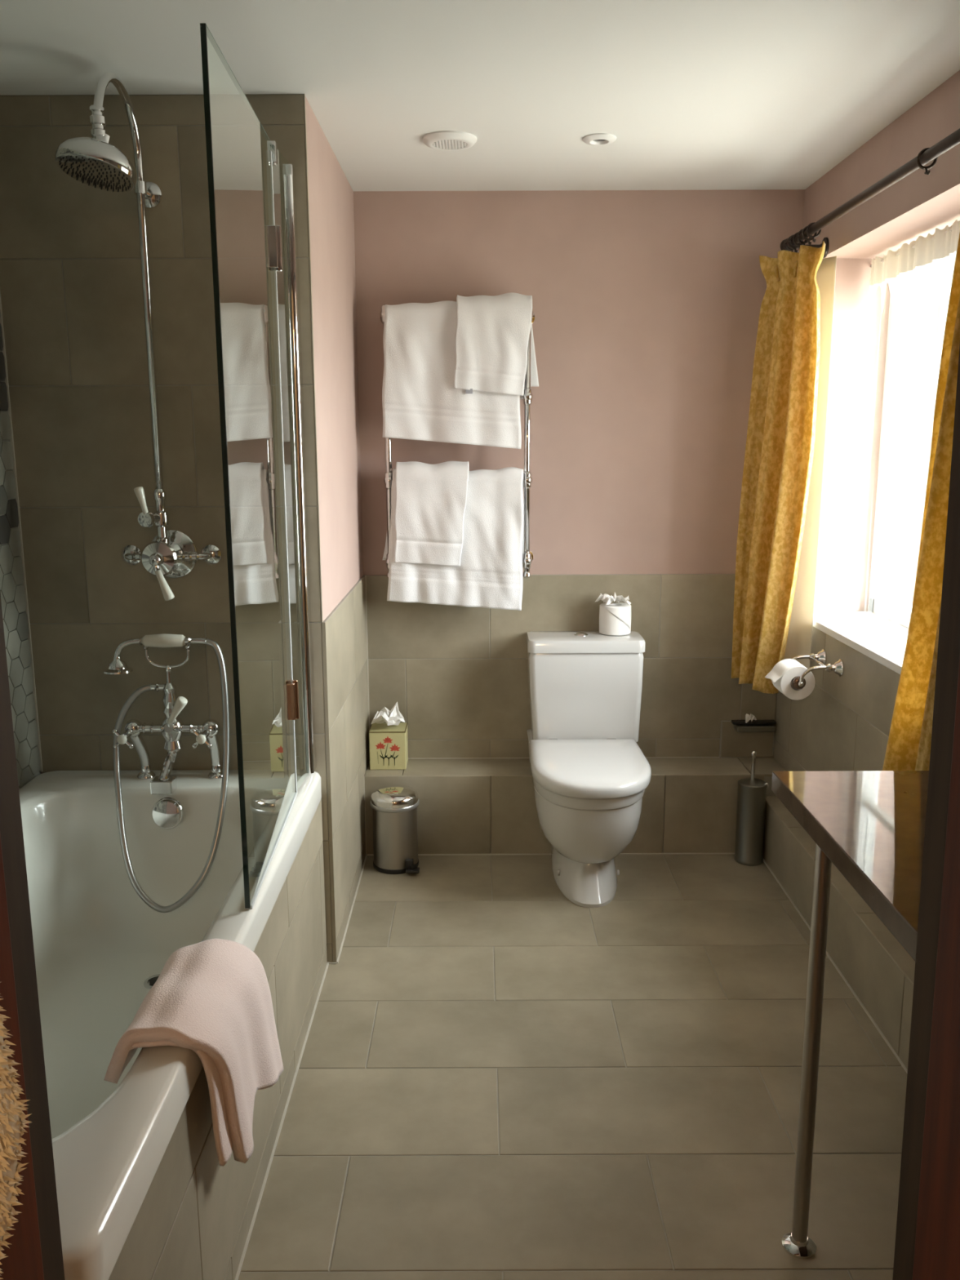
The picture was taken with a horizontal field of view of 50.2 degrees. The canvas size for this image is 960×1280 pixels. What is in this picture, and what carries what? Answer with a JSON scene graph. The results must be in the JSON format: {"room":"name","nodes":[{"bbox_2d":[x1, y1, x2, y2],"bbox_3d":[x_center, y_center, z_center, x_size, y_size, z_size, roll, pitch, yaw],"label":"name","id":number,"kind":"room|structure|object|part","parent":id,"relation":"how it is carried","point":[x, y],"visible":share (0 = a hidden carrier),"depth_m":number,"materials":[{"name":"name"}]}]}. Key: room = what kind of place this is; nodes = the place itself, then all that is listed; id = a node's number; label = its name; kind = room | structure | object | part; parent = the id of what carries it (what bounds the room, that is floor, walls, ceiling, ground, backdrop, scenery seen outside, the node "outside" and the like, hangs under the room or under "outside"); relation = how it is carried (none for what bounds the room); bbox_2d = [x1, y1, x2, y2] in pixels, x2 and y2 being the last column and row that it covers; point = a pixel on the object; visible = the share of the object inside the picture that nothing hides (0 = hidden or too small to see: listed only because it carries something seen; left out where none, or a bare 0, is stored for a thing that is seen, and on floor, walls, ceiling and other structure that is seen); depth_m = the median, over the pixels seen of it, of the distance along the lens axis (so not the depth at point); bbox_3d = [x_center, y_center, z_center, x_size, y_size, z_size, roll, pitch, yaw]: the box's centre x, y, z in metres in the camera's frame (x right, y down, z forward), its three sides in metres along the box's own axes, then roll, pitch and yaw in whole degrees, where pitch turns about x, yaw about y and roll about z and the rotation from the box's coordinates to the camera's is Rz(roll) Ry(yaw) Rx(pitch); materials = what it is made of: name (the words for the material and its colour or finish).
{"room":"bathroom","nodes":[
{"label":"bathroom","id":0,"kind":"room"},
{"bbox_2d":[0,293,43,789],"bbox_3d":[-1.231,-0.015,1.712,0.123,2.328,1.970,0,11,0],"label":"wall","id":1,"kind":"structure","parent":0,"point":[13,588],"depth_m":2.58,"materials":[{"name":"beige tile"}]},
{"bbox_2d":[0,93,369,962],"bbox_3d":[-0.838,-0.296,3.156,0.870,2.328,1.072,0,11,0],"label":"wall partition","id":2,"kind":"structure","parent":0,"point":[71,288],"depth_m":2.59,"materials":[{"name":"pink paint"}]},
{"bbox_2d":[54,72,221,600],"bbox_3d":[-0.793,-0.657,2.331,0.256,1.164,0.411,0,11,0],"label":"shower","id":3,"kind":"object","parent":2,"relation":"attached to","point":[94,162],"visible":1,"depth_m":2.43,"materials":[{"name":"silver metal"}]},
{"bbox_3d":[-0.822,-0.338,2.484,0.030,0.067,0.023,0,11,0],"label":"lever","id":4,"kind":"part","parent":3,"relation":"part of","materials":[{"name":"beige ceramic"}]},
{"bbox_3d":[-0.767,-0.132,2.489,0.045,0.075,0.025,0,11,0],"label":"lever","id":5,"kind":"part","parent":3,"relation":"part of","materials":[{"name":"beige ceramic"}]},
{"bbox_3d":[-0.787,-0.211,2.578,0.124,0.124,0.096,0,11,0],"label":"wall plate","id":6,"kind":"part","parent":3,"relation":"part of","materials":[{"name":"silver metal"}]},
{"bbox_2d":[108,798,327,1279],"bbox_3d":[-0.796,0.832,1.923,0.745,0.502,1.780,0,11,0],"label":"panel","id":7,"kind":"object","parent":2,"relation":"attached to","point":[193,1221],"depth_m":1.75,"materials":[{"name":"beige tile"}]},
{"bbox_2d":[18,769,321,1279],"bbox_3d":[-0.793,0.700,1.950,0.751,0.403,1.674,0,11,0],"label":"bathtub","id":8,"kind":"object","parent":7,"relation":"on","point":[100,949],"visible":0.68,"depth_m":2.46,"materials":[{"name":"white ceramic"}]},
{"bbox_2d":[102,633,229,912],"bbox_3d":[-0.783,0.317,2.550,0.307,0.656,0.264,0,11,0],"label":"mixer","id":9,"kind":"object","parent":8,"relation":"on","point":[172,728],"visible":1,"depth_m":2.55,"materials":[{"name":"silver metal"}]},
{"bbox_3d":[-0.888,0.241,2.568,0.050,0.051,0.054,0,11,0],"label":"cross handle","id":10,"kind":"part","parent":9,"relation":"part of","materials":[{"name":"silver metal"}]},
{"bbox_3d":[-0.873,0.278,2.627,0.046,0.169,0.099,1,11,6],"label":"pillar leg","id":11,"kind":"part","parent":9,"relation":"part of","materials":[{"name":"silver metal"}]},
{"bbox_3d":[-0.782,0.317,2.559,0.053,0.107,0.116,0,11,0],"label":"spout","id":12,"kind":"part","parent":9,"relation":"part of","materials":[{"name":"silver metal"}]},
{"bbox_3d":[-0.750,0.174,2.540,0.061,0.074,0.027,7,13,32],"label":"lever","id":13,"kind":"part","parent":9,"relation":"part of","materials":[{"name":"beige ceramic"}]},
{"bbox_3d":[-0.692,0.241,2.568,0.050,0.051,0.054,0,11,0],"label":"cross handle","id":14,"kind":"part","parent":9,"relation":"part of","materials":[{"name":"silver metal"}]},
{"bbox_3d":[-0.683,0.277,2.627,0.046,0.169,0.099,-1,11,-6],"label":"pillar leg","id":15,"kind":"part","parent":9,"relation":"part of","materials":[{"name":"silver metal"}]},
{"bbox_2d":[103,938,283,1166],"bbox_3d":[-0.448,0.684,1.694,0.166,0.369,0.468,0,11,0],"label":"towel","id":16,"kind":"object","parent":8,"relation":"on","point":[211,998],"visible":1,"depth_m":1.57,"materials":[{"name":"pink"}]},
{"bbox_2d":[200,22,316,909],"bbox_3d":[-0.450,-0.316,2.171,0.037,1.504,0.854,0,11,-1],"label":"screen","id":17,"kind":"object","parent":2,"relation":"attached to","point":[246,238],"visible":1,"depth_m":2.02,"materials":[{"name":"clear glass"}]},
{"bbox_3d":[-0.412,-0.668,2.543,0.001,1.268,0.009,0,11,0],"label":"tile trim","id":18,"kind":"part","parent":2,"relation":"part of","materials":[{"name":"beige ceramic"}]},
{"bbox_3d":[-0.404,0.425,2.754,0.009,0.960,0.008,0,11,0],"label":"tile trim","id":19,"kind":"part","parent":2,"relation":"part of","materials":[{"name":"beige tile"}]},
{"bbox_2d":[0,0,959,191],"bbox_3d":[0.079,-1.260,1.993,2.752,0.100,2.992,0,11,0],"label":"ceiling","id":20,"kind":"structure","parent":0,"point":[693,95],"depth_m":2.28,"materials":[{"name":"white paint"}]},
{"bbox_2d":[422,130,476,151],"bbox_3d":[-0.082,-1.353,2.783,0.148,0.017,0.148,0,11,0],"label":"air vent","id":21,"kind":"object","parent":20,"relation":"attached to","point":[446,140],"visible":1,"depth_m":2.75,"materials":[{"name":"white paint"}]},
{"bbox_2d":[432,139,466,149],"bbox_3d":[-0.082,-1.350,2.784,0.092,0.006,0.092,0,11,0],"label":"grille","id":22,"kind":"object","parent":21,"relation":"attached to","point":[437,144],"depth_m":2.78,"materials":[{"name":"white paint"}]},
{"bbox_2d":[582,133,616,145],"bbox_3d":[0.325,-1.358,2.783,0.092,0.010,0.092,0,11,0],"label":"recessed light","id":23,"kind":"object","parent":20,"relation":"in","point":[597,139],"visible":1,"depth_m":2.76,"materials":[{"name":"white paint"}]},
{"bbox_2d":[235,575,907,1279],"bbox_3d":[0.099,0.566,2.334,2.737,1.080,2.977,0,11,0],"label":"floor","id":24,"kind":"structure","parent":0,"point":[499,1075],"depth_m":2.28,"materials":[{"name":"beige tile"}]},
{"bbox_2d":[369,784,419,874],"bbox_3d":[-0.286,0.636,3.468,0.168,0.274,0.178,0,11,0],"label":"pedal bin","id":25,"kind":"object","parent":24,"relation":"on","point":[394,807],"visible":1,"depth_m":3.42,"materials":[{"name":"silver metal"}]},
{"bbox_3d":[-0.288,0.523,3.452,0.159,0.046,0.159,0,11,0],"label":"lid","id":26,"kind":"part","parent":25,"relation":"part of","materials":[{"name":"silver metal"}]},
{"bbox_3d":[-0.227,0.761,3.425,0.035,0.020,0.017,0,11,0],"label":"pedal arm","id":27,"kind":"part","parent":25,"relation":"part of","materials":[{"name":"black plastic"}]},
{"bbox_2d":[525,631,651,907],"bbox_3d":[0.362,0.400,3.365,0.400,0.771,0.687,0,11,0],"label":"toilet","id":28,"kind":"object","parent":24,"relation":"on","point":[591,775],"visible":1,"depth_m":3.37,"materials":[{"name":"white ceramic"}]},
{"bbox_3d":[0.361,0.006,3.542,0.398,0.046,0.190,0,11,0],"label":"cistern lid","id":29,"kind":"part","parent":28,"relation":"part of","materials":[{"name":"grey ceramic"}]},
{"bbox_3d":[0.352,0.403,3.266,0.378,0.046,0.491,0,11,0],"label":"lid","id":30,"kind":"part","parent":28,"relation":"part of","materials":[{"name":"white plastic"}]},
{"bbox_2d":[595,591,631,635],"bbox_3d":[0.462,-0.093,3.552,0.127,0.142,0.119,0,11,0],"label":"toilet roll","id":31,"kind":"object","parent":28,"relation":"on","point":[615,618],"visible":1,"depth_m":3.52,"materials":[{"name":"white paper"}]},
{"bbox_2d":[733,751,768,866],"bbox_3d":[0.925,0.566,3.490,0.097,0.393,0.096,0,11,0],"label":"toilet brush","id":32,"kind":"object","parent":24,"relation":"on","point":[751,797],"visible":1,"depth_m":3.46,"materials":[{"name":"silver metal"}]},
{"bbox_3d":[0.924,0.424,3.463,0.018,0.103,0.018,0,11,0],"label":"handle","id":33,"kind":"part","parent":32,"relation":"part of","materials":[{"name":"silver metal"}]},
{"bbox_2d":[771,770,928,1259],"bbox_3d":[0.804,0.739,1.518,0.526,0.805,1.017,0,11,0],"label":"table","id":34,"kind":"object","parent":24,"relation":"on","point":[870,824],"depth_m":1.72,"materials":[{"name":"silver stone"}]},
{"bbox_3d":[0.571,0.710,1.765,0.027,0.762,0.027,0,11,0],"label":"leg","id":35,"kind":"part","parent":34,"relation":"part of","materials":[{"name":"silver metal"}]},
{"bbox_2d":[771,770,928,960],"bbox_3d":[0.810,0.363,1.446,0.511,0.039,1.017,0,11,0],"label":"countertop","id":36,"kind":"structure","parent":34,"relation":"on","point":[870,824],"depth_m":1.66,"materials":[{"name":"brown stone"}]},
{"bbox_2d":[353,189,804,758],"bbox_3d":[0.505,-0.392,3.622,1.917,2.328,0.124,0,11,0],"label":"wall","id":37,"kind":"structure","parent":0,"point":[646,304],"depth_m":3.51,"materials":[{"name":"pink paint"}]},
{"bbox_2d":[380,304,534,578],"bbox_3d":[-0.074,-0.657,3.454,0.518,0.895,0.128,0,11,0],"label":"towel rail","id":38,"kind":"object","parent":37,"relation":"attached to","point":[527,556],"visible":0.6,"depth_m":3.41,"materials":[{"name":"silver metal"}]},
{"bbox_3d":[-0.305,-0.649,3.409,0.021,0.850,0.021,0,11,0],"label":"post","id":39,"kind":"part","parent":38,"relation":"part of","materials":[{"name":"silver metal"}]},
{"bbox_2d":[382,461,469,566],"bbox_3d":[-0.187,-0.426,3.449,0.303,0.347,0.127,0,11,0],"label":"hand towel","id":40,"kind":"object","parent":38,"relation":"hanging from","point":[431,500],"visible":0.97,"depth_m":3.39,"materials":[{"name":"white fabric"}]},
{"bbox_2d":[382,300,521,448],"bbox_3d":[-0.093,-0.867,3.361,0.458,0.474,0.087,0,11,0],"label":"bath towel","id":41,"kind":"object","parent":38,"relation":"hanging from","point":[420,401],"visible":0.82,"depth_m":3.34,"materials":[{"name":"white fabric"}]},
{"bbox_2d":[383,466,524,610],"bbox_3d":[-0.086,-0.340,3.461,0.490,0.481,0.095,0,11,0],"label":"bath towel","id":42,"kind":"object","parent":38,"relation":"hanging from","point":[489,575],"visible":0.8,"depth_m":3.44,"materials":[{"name":"white fabric"}]},
{"bbox_2d":[453,292,538,395],"bbox_3d":[0.056,-0.964,3.344,0.286,0.328,0.127,0,11,0],"label":"hand towel","id":43,"kind":"object","parent":38,"relation":"hanging from","point":[492,332],"visible":1,"depth_m":3.29,"materials":[{"name":"white fabric"}]},
{"bbox_3d":[0.157,-0.651,3.409,0.021,0.850,0.021,0,11,0],"label":"post","id":44,"kind":"part","parent":38,"relation":"part of","materials":[{"name":"silver metal"}]},
{"bbox_2d":[364,757,786,853],"bbox_3d":[0.334,0.590,3.679,1.467,0.300,0.246,0,11,0],"label":"tiled ledge","id":45,"kind":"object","parent":37,"relation":"attached to","point":[466,806],"depth_m":3.56,"materials":[{"name":"beige tile"}]},
{"bbox_2d":[368,702,408,769],"bbox_3d":[-0.323,0.338,3.630,0.127,0.217,0.126,0,11,0],"label":"tissue box","id":46,"kind":"object","parent":45,"relation":"on","point":[388,740],"visible":1,"depth_m":3.59,"materials":[{"name":"beige cardboard"}]},
{"bbox_2d":[377,745,398,765],"bbox_3d":[-0.322,0.401,3.583,0.076,0.080,0.001,0,11,0],"label":"print","id":47,"kind":"object","parent":46,"relation":"attached to","point":[385,756],"depth_m":3.58},
{"bbox_2d":[375,737,399,751],"bbox_3d":[-0.322,0.362,3.575,0.089,0.056,0.001,0,11,0],"label":"print","id":48,"kind":"object","parent":46,"relation":"attached to","point":[387,740],"depth_m":3.58},
{"bbox_3d":[0.968,0.359,3.710,0.187,0.132,0.010,0,11,0],"label":"access panel","id":49,"kind":"part","parent":37,"relation":"part of","materials":[{"name":"tile"}]},
{"bbox_2d":[731,713,776,732],"bbox_3d":[0.984,0.293,3.666,0.155,0.062,0.056,0,11,0],"label":"dispenser","id":50,"kind":"object","parent":37,"relation":"attached to","point":[747,725],"visible":1,"depth_m":3.66,"materials":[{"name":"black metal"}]},
{"bbox_3d":[0.984,0.295,3.680,0.155,0.011,0.031,0,11,0],"label":"plate","id":51,"kind":"part","parent":50,"relation":"part of","materials":[{"name":"black plastic"}]},
{"bbox_2d":[733,724,775,732],"bbox_3d":[0.985,0.313,3.670,0.137,0.021,0.055,0,11,0],"label":"tray","id":52,"kind":"object","parent":50,"relation":"on","point":[739,727],"depth_m":3.64,"materials":[{"name":"metal"}]},
{"bbox_2d":[773,70,959,771],"bbox_3d":[1.261,-0.116,2.180,0.397,2.328,2.922,0,11,0],"label":"wall","id":53,"kind":"structure","parent":0,"point":[844,724],"depth_m":3.24,"materials":[{"name":"pink paint"}]},
{"bbox_2d":[791,648,844,688],"bbox_3d":[0.997,0.088,3.098,0.136,0.093,0.205,0,11,0],"label":"toilet roll holder","id":54,"kind":"object","parent":53,"relation":"attached to","point":[798,682],"visible":0.81,"depth_m":3.03,"materials":[{"name":"silver metal"}]},
{"bbox_2d":[764,658,815,700],"bbox_3d":[0.939,0.119,3.105,0.124,0.106,0.102,0,11,0],"label":"toilet roll","id":55,"kind":"object","parent":54,"relation":"hanging from","point":[781,675],"visible":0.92,"depth_m":3.06,"materials":[{"name":"white paper"}]},
{"bbox_3d":[1.003,0.068,3.172,0.125,0.082,0.052,0,11,0],"label":"arm","id":56,"kind":"part","parent":54,"relation":"part of","materials":[{"name":"silver metal"}]},
{"bbox_3d":[1.003,0.097,3.021,0.125,0.082,0.052,0,11,0],"label":"arm","id":57,"kind":"part","parent":54,"relation":"part of","materials":[{"name":"silver metal"}]},
{"bbox_2d":[762,795,915,1069],"bbox_3d":[1.034,0.889,2.325,0.110,0.222,2.546,0,11,0],"label":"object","id":58,"kind":"structure","parent":53,"relation":"attached to","point":[878,969],"depth_m":2.70,"materials":[{"name":"beige tile"}]},
{"bbox_3d":[1.222,0.021,2.880,0.317,0.022,1.125,0,11,0],"label":"window sill","id":59,"kind":"part","parent":53,"relation":"part of","materials":[{"name":"white paint"}]},
{"bbox_2d":[780,128,959,257],"bbox_3d":[1.008,-1.078,2.449,0.122,0.069,1.618,0,11,0],"label":"curtain rod","id":60,"kind":"object","parent":53,"relation":"attached to","point":[953,140],"visible":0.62,"depth_m":2.46,"materials":[{"name":"brown metal"}]},
{"bbox_2d":[731,240,836,693],"bbox_3d":[0.954,-0.508,3.247,0.209,1.386,0.277,0,11,0],"label":"curtain","id":61,"kind":"object","parent":60,"relation":"hanging from","point":[777,545],"visible":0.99,"depth_m":3.23,"materials":[{"name":"yellow fabric"}]},
{"bbox_2d":[785,239,795,252],"bbox_3d":[0.967,-1.219,3.171,0.043,0.055,0.027,0,11,0],"label":"curtain ring","id":62,"kind":"object","parent":60,"relation":"hanging from","point":[786,246],"visible":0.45,"depth_m":3.18,"materials":[{"name":"brown metal"}]},
{"bbox_2d":[788,234,803,252],"bbox_3d":[0.968,-1.214,3.138,0.040,0.056,0.025,6,13,30],"label":"curtain ring","id":63,"kind":"object","parent":60,"relation":"hanging from","point":[792,236],"visible":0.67,"depth_m":3.14,"materials":[{"name":"brown metal"}]},
{"bbox_2d":[792,231,806,249],"bbox_3d":[0.968,-1.206,3.099,0.040,0.057,0.025,6,13,30],"label":"curtain ring","id":64,"kind":"object","parent":60,"relation":"hanging from","point":[796,233],"visible":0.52,"depth_m":3.10,"materials":[{"name":"brown metal"}]},
{"bbox_2d":[796,228,812,245],"bbox_3d":[0.968,-1.197,3.055,0.041,0.056,0.025,6,12,28],"label":"curtain ring","id":65,"kind":"object","parent":60,"relation":"hanging from","point":[801,230],"visible":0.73,"depth_m":3.06,"materials":[{"name":"brown metal"}]},
{"bbox_2d":[801,225,817,244],"bbox_3d":[0.968,-1.189,3.010,0.040,0.057,0.024,6,13,31],"label":"curtain ring","id":66,"kind":"object","parent":60,"relation":"hanging from","point":[805,228],"visible":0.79,"depth_m":3.01,"materials":[{"name":"brown metal"}]},
{"bbox_2d":[805,222,821,242],"bbox_3d":[0.968,-1.181,2.971,0.040,0.057,0.025,6,13,31],"label":"curtain ring","id":67,"kind":"object","parent":60,"relation":"hanging from","point":[811,224],"visible":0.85,"depth_m":2.97,"materials":[{"name":"brown metal"}]},
{"bbox_2d":[882,232,959,770],"bbox_3d":[0.976,-0.289,2.111,0.088,1.385,0.500,-1,11,-5],"label":"curtain","id":68,"kind":"object","parent":60,"relation":"hanging from","point":[909,739],"visible":0.61,"depth_m":2.17,"materials":[{"name":"yellow fabric"}]},
{"bbox_2d":[916,147,937,174],"bbox_3d":[0.968,-1.035,2.219,0.041,0.056,0.025,6,13,29],"label":"curtain ring","id":69,"kind":"object","parent":60,"relation":"hanging from","point":[923,150],"visible":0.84,"depth_m":2.22,"materials":[{"name":"brown metal"}]},
{"bbox_2d":[868,256,946,627],"bbox_3d":[1.328,-0.541,2.771,0.060,1.122,1.125,0,11,0],"label":"window","id":70,"kind":"structure","parent":53,"relation":"in","point":[882,603],"depth_m":3.28,"materials":[{"name":"white paint"}]},
{"bbox_2d":[867,219,959,312],"bbox_3d":[1.230,-0.545,2.770,0.034,1.102,1.125,0,11,0],"label":"curtain","id":71,"kind":"object","parent":53,"relation":"hanging from","point":[944,242],"visible":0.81,"depth_m":2.88,"materials":[{"name":"white fabric"}]},
{"bbox_2d":[923,266,952,512],"bbox_3d":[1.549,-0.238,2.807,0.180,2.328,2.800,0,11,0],"label":"window","id":72,"kind":"structure","parent":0,"point":[945,294],"depth_m":3.24,"materials":[{"name":"grey"}]},
{"bbox_3d":[0.085,0.154,0.814,2.752,2.328,0.140,0,11,0],"label":"wall","id":73,"kind":"structure","parent":0,"visible":0},
{"bbox_2d":[0,345,959,1279],"bbox_3d":[0.001,0.230,0.814,1.000,2.100,0.170,0,11,0],"label":"door frame","id":74,"kind":"structure","parent":73,"relation":"in","point":[927,1244],"depth_m":0.86,"materials":[{"name":"brown wood"}]},
{"bbox_2d":[0,982,31,1279],"bbox_3d":[-0.377,0.321,0.673,0.151,0.487,0.100,0,11,0],"label":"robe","id":75,"kind":"object","parent":74,"relation":"hanging from","point":[12,1118],"visible":1,"depth_m":0.68,"materials":[{"name":"beige"}]}
]}

